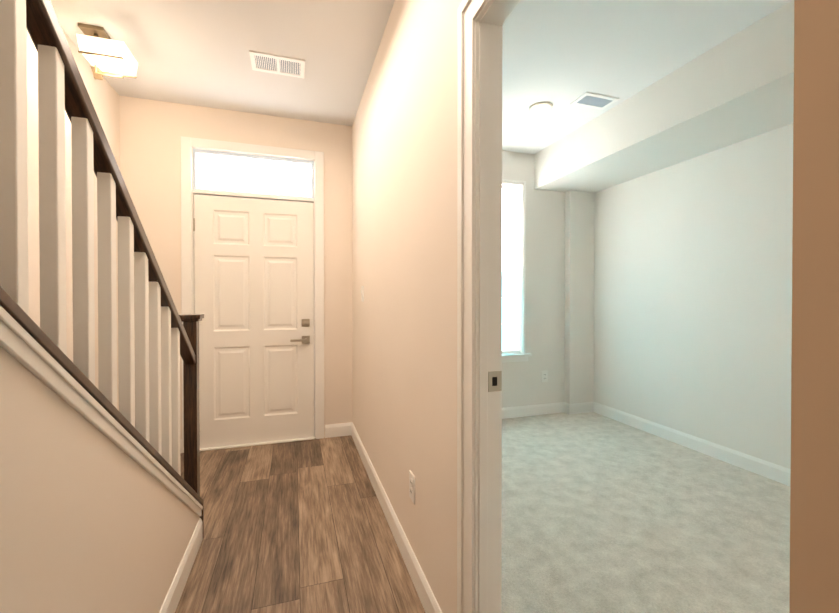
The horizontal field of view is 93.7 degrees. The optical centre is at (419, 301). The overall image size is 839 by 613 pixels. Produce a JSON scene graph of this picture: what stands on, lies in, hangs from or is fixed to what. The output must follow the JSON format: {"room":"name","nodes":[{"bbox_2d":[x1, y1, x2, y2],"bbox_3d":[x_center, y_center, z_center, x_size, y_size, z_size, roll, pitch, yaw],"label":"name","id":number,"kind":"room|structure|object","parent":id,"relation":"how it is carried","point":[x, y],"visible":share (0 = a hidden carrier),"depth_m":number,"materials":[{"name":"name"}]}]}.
{"room":"entrance hallway","nodes":[
{"label":"entrance hallway","id":0,"kind":"room"},
{"bbox_2d":[26,29,119,410],"bbox_3d":[-1.434,-0.154,0.149,0.150,2.740,5.870,0,1,-18],"label":"wall","id":1,"kind":"structure","parent":0,"point":[104,95],"depth_m":2.28,"materials":[{"name":"paint"}]},
{"bbox_2d":[0,346,199,612],"bbox_3d":[-0.482,-0.152,-0.150,0.100,2.740,4.420,0,1,-18],"label":"wall","id":2,"kind":"structure","parent":0,"point":[93,519],"depth_m":0.85,"materials":[{"name":"paint"}]},
{"bbox_2d":[0,0,203,537],"bbox_3d":[-0.868,0.025,1.064,0.128,2.366,2.065,0,1,-18],"label":"balustrade","id":3,"kind":"object","parent":2,"relation":"on","point":[141,427],"visible":0.96,"depth_m":0.96,"materials":[{"name":"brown wood"}]},
{"bbox_2d":[159,518,202,612],"bbox_3d":[-0.429,1.163,-0.122,0.013,0.110,4.420,0,1,-18],"label":"baseboard","id":4,"kind":"structure","parent":2,"relation":"attached to","point":[173,596],"depth_m":1.64,"materials":[{"name":"paint"}]},
{"bbox_2d":[50,0,394,125],"bbox_3d":[-0.611,-1.587,0.478,1.926,0.120,6.020,0,1,-18],"label":"ceiling","id":5,"kind":"structure","parent":0,"point":[192,52],"depth_m":2.39,"materials":[{"name":"paint"}]},
{"bbox_2d":[76,23,137,79],"bbox_3d":[-1.781,-1.421,2.237,0.241,0.242,0.216,0,1,-18],"label":"light","id":6,"kind":"object","parent":5,"relation":"attached to","point":[102,52],"visible":1,"depth_m":2.20,"materials":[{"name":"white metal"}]},
{"bbox_2d":[249,50,304,77],"bbox_3d":[-0.921,-1.541,2.563,0.330,0.009,0.205,0,1,-18],"label":"ceiling vent","id":7,"kind":"object","parent":5,"relation":"in","point":[276,64],"visible":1,"depth_m":2.56,"materials":[{"name":"metal"}]},
{"bbox_2d":[175,435,424,612],"bbox_3d":[-0.611,1.263,0.503,1.926,0.100,6.020,0,1,-18],"label":"floor","id":8,"kind":"structure","parent":0,"point":[297,527],"depth_m":1.99,"materials":[{"name":"brown wood"}]},
{"bbox_2d":[119,96,564,438],"bbox_3d":[-0.230,-0.185,3.693,4.600,2.740,0.150,0,1,-18],"label":"wall","id":9,"kind":"structure","parent":0,"point":[152,132],"depth_m":3.44,"materials":[{"name":"paint"}]},
{"bbox_2d":[181,136,323,452],"bbox_3d":[-1.370,-0.052,3.319,1.088,2.480,0.168,0,1,-18],"label":"door frame","id":10,"kind":"structure","parent":9,"relation":"attached to","point":[188,146],"depth_m":3.27,"materials":[{"name":"paint"}]},
{"bbox_2d":[193,194,313,447],"bbox_3d":[-1.353,0.161,3.265,0.924,2.028,0.103,0,1,-18],"label":"front door","id":11,"kind":"structure","parent":9,"relation":"in","point":[254,281],"depth_m":3.27,"materials":[{"name":"paint"}]},
{"bbox_2d":[193,149,313,197],"bbox_3d":[-1.361,-1.052,3.284,0.924,0.323,0.048,0,1,-18],"label":"transom window","id":12,"kind":"structure","parent":9,"relation":"in","point":[235,172],"depth_m":3.28,"materials":[{"name":"white"}]},
{"bbox_2d":[502,179,531,362],"bbox_3d":[0.661,-0.308,3.950,0.959,1.842,0.198,0,1,-18],"label":"room window","id":13,"kind":"structure","parent":9,"relation":"in","point":[513,317],"depth_m":4.04,"materials":[{"name":"glass"}]},
{"bbox_2d":[502,402,566,418],"bbox_3d":[0.526,1.129,3.857,2.148,0.110,0.020,0,1,-18],"label":"baseboard","id":14,"kind":"structure","parent":9,"relation":"attached to","point":[551,408],"depth_m":4.07,"materials":[{"name":"paint"}]},
{"bbox_2d":[542,371,547,381],"bbox_3d":[1.309,0.782,4.109,0.072,0.116,0.010,0,1,-18],"label":"outlet","id":15,"kind":"object","parent":9,"relation":"attached to","point":[544,376],"visible":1,"depth_m":4.11,"materials":[{"name":"white plastic"}]},
{"bbox_2d":[565,190,593,403],"bbox_3d":[1.705,0.011,4.192,0.310,2.340,0.080,0,1,-18],"label":"wall","id":16,"kind":"structure","parent":0,"point":[579,296],"depth_m":4.15,"materials":[{"name":"paint"}]},
{"bbox_2d":[567,402,593,413],"bbox_3d":[1.700,1.126,4.151,0.295,0.110,0.013,0,1,-18],"label":"baseboard","id":17,"kind":"structure","parent":16,"relation":"attached to","point":[576,408],"depth_m":4.14,"materials":[{"name":"paint"}]},
{"bbox_2d":[352,0,838,612],"bbox_3d":[0.307,-0.160,0.784,0.072,2.740,5.720,0,1,-18],"label":"wall","id":18,"kind":"structure","parent":0,"point":[404,268],"depth_m":1.42,"materials":[{"name":"paint"}]},
{"bbox_2d":[361,286,363,301],"bbox_3d":[-0.431,-0.059,2.953,0.015,0.116,0.072,0,1,-18],"label":"light switch","id":19,"kind":"object","parent":18,"relation":"attached to","point":[362,293],"visible":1,"depth_m":2.94,"materials":[{"name":"white plastic"}]},
{"bbox_2d":[350,422,441,612],"bbox_3d":[-0.241,1.142,2.370,0.013,0.110,2.387,0,1,-18],"label":"baseboard","id":20,"kind":"structure","parent":18,"relation":"attached to","point":[429,602],"depth_m":1.88,"materials":[{"name":"paint"}]},
{"bbox_2d":[409,470,414,503],"bbox_3d":[-0.033,0.812,1.723,0.010,0.116,0.072,0,1,-18],"label":"outlet","id":21,"kind":"object","parent":18,"relation":"attached to","point":[411,486],"visible":1,"depth_m":1.71,"materials":[{"name":"white plastic"}]},
{"bbox_2d":[457,0,520,612],"bbox_3d":[0.307,0.162,0.773,0.103,2.096,0.938,0,1,-18],"label":"door frame","id":22,"kind":"structure","parent":18,"relation":"attached to","point":[479,338],"depth_m":1.13,"materials":[{"name":"paint"}]},
{"bbox_2d":[501,412,789,612],"bbox_3d":[1.580,1.255,1.203,2.674,0.104,6.020,0,1,-18],"label":"floor","id":23,"kind":"structure","parent":0,"point":[602,514],"depth_m":2.10,"materials":[{"name":"beige carpet"}]},
{"bbox_2d":[502,0,791,153],"bbox_3d":[1.580,-1.573,1.178,2.674,0.160,6.020,0,1,-18],"label":"ceiling","id":24,"kind":"structure","parent":0,"point":[560,55],"depth_m":2.34,"materials":[{"name":"paint"}]},
{"bbox_2d":[529,102,552,114],"bbox_3d":[0.942,-1.488,3.054,0.176,0.042,0.176,0,1,-18],"label":"light","id":25,"kind":"object","parent":24,"relation":"attached to","point":[538,108],"visible":1,"depth_m":3.01,"materials":[{"name":"white"}]},
{"bbox_2d":[570,92,619,109],"bbox_3d":[1.315,-1.504,2.953,0.300,0.009,0.170,0,1,-18],"label":"ceiling vent","id":26,"kind":"object","parent":24,"relation":"in","point":[593,100],"visible":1,"depth_m":2.94,"materials":[{"name":"metal"}]},
{"bbox_2d":[534,0,793,192],"bbox_3d":[2.382,-1.315,1.437,0.690,0.360,5.720,0,1,-18],"label":"soffit","id":27,"kind":"object","parent":24,"relation":"attached to","point":[737,87],"depth_m":2.60,"materials":[{"name":"paint"}]},
{"bbox_2d":[594,123,792,468],"bbox_3d":[2.783,-0.167,1.575,0.150,2.740,5.720,0,1,-18],"label":"wall","id":28,"kind":"structure","parent":0,"point":[692,296],"depth_m":3.07,"materials":[{"name":"paint"}]},
{"bbox_2d":[594,402,790,485],"bbox_3d":[2.717,1.149,1.523,0.013,0.110,5.640,0,1,-18],"label":"baseboard","id":29,"kind":"structure","parent":28,"relation":"attached to","point":[774,472],"depth_m":3.06,"materials":[{"name":"paint"}]}
]}

